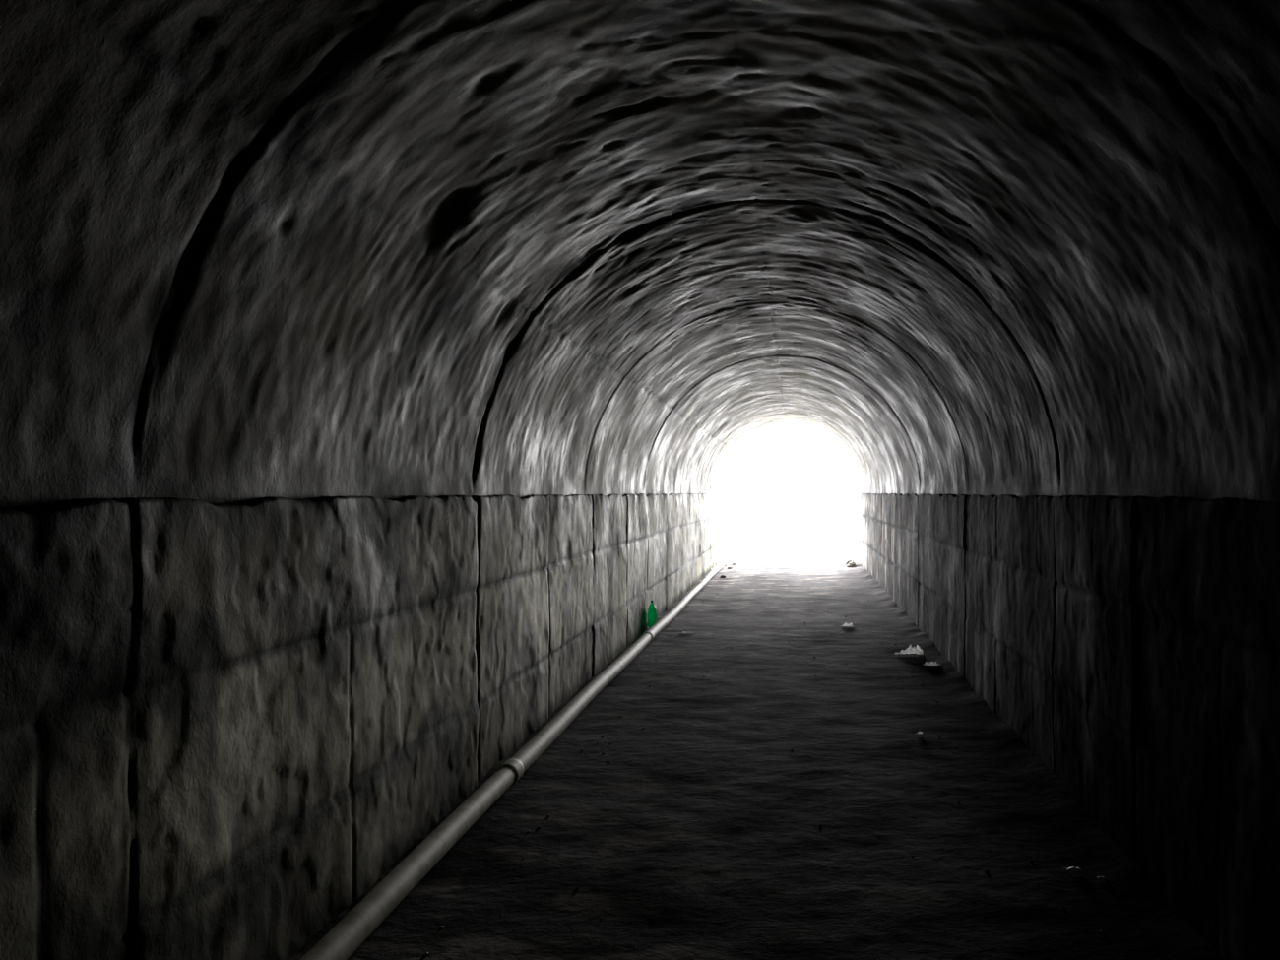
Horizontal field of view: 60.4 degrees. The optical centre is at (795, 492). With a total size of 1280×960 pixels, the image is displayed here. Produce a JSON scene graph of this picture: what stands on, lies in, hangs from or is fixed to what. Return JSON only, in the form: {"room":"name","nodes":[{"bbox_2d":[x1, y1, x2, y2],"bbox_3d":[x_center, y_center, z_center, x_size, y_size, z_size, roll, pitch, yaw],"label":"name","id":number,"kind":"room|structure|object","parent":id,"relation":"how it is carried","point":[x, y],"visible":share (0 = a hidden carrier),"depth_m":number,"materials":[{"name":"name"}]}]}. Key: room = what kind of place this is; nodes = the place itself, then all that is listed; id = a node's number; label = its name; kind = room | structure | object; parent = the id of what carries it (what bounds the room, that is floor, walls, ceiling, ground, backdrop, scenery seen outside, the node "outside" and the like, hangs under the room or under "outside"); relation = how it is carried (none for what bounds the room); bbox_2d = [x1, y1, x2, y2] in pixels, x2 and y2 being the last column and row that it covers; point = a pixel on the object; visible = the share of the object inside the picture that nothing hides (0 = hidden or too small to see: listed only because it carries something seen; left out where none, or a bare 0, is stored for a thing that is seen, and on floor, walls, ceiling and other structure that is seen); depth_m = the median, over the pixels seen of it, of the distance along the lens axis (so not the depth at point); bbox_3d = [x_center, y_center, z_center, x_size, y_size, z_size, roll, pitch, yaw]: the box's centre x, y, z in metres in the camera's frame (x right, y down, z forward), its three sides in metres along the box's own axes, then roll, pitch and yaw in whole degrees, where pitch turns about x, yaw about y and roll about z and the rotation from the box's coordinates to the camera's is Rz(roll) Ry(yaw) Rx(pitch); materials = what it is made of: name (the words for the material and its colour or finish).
{"room":"tunnel","nodes":[
{"label":"tunnel","id":0,"kind":"room"},
{"bbox_2d":[0,493,718,959],"bbox_3d":[-1.944,0.867,8.000,0.449,1.706,34.001,0,0,0],"label":"wall","id":1,"kind":"structure","parent":0,"point":[222,726],"depth_m":3.59,"materials":[{"name":"stone"}]},
{"bbox_2d":[0,0,1279,511],"bbox_3d":[-0.160,-0.721,8.000,3.276,1.822,34.001,0,0,0],"label":"ceiling","id":2,"kind":"structure","parent":0,"point":[250,249],"depth_m":3.86,"materials":[{"name":"stone"}]},
{"bbox_2d":[288,560,1224,959],"bbox_3d":[-0.165,1.591,8.000,3.990,0.075,34.000,0,0,0],"label":"floor","id":3,"kind":"structure","parent":0,"point":[700,837],"depth_m":5.22,"materials":[{"name":"grey concrete"}]},
{"bbox_2d":[300,556,746,959],"bbox_3d":[-1.573,1.550,9.784,0.476,0.130,31.568,0,0,1],"label":"drain pipe","id":4,"kind":"object","parent":3,"relation":"on","point":[357,925],"visible":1,"depth_m":4.97,"materials":[{"name":"grey plastic"}]},
{"bbox_2d":[646,600,656,627],"bbox_3d":[-1.695,1.438,12.800,0.113,0.320,0.110,0,0,0],"label":"plastic bottle","id":5,"kind":"object","parent":3,"relation":"on","point":[652,611],"visible":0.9,"depth_m":12.76,"materials":[{"name":"green plastic"}]},
{"bbox_2d":[424,559,1103,955],"bbox_3d":[-0.050,1.578,13.701,2.782,0.157,21.210,0,0,0],"label":"gravel","id":6,"kind":"object","parent":3,"relation":"on","point":[850,563],"visible":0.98,"depth_m":11.38,"materials":[{"name":"stone"}]},
{"bbox_2d":[840,622,853,626],"bbox_3d":[0.621,1.583,13.002,0.180,0.062,0.115,0,0,3],"label":"crumpled plastic bag","id":7,"kind":"object","parent":3,"relation":"on","point":[845,623],"visible":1,"depth_m":12.99,"materials":[{"name":"white plastic"}]},
{"bbox_2d":[895,644,923,653],"bbox_3d":[1.131,1.550,10.698,0.294,0.122,0.185,0,0,-2],"label":"crumpled plastic bag","id":8,"kind":"object","parent":3,"relation":"on","point":[910,650],"visible":1,"depth_m":10.67,"materials":[{"name":"white plastic"}]},
{"bbox_2d":[923,660,940,665],"bbox_3d":[1.265,1.579,9.997,0.173,0.061,0.139,0,0,9],"label":"crumpled plastic bag","id":9,"kind":"object","parent":3,"relation":"on","point":[928,663],"visible":1,"depth_m":9.99,"materials":[{"name":"white plastic"}]},
{"bbox_2d":[857,493,1279,959],"bbox_3d":[1.619,0.867,8.000,0.392,1.706,34.000,0,0,0],"label":"wall","id":10,"kind":"structure","parent":0,"point":[1131,644],"depth_m":4.58,"materials":[{"name":"stone"}]},
{"label":"outside","id":11,"kind":"structure","parent":0,"visible":0},
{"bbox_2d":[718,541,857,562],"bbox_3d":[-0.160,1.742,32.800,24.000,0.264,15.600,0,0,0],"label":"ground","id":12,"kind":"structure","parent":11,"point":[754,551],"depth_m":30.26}
]}

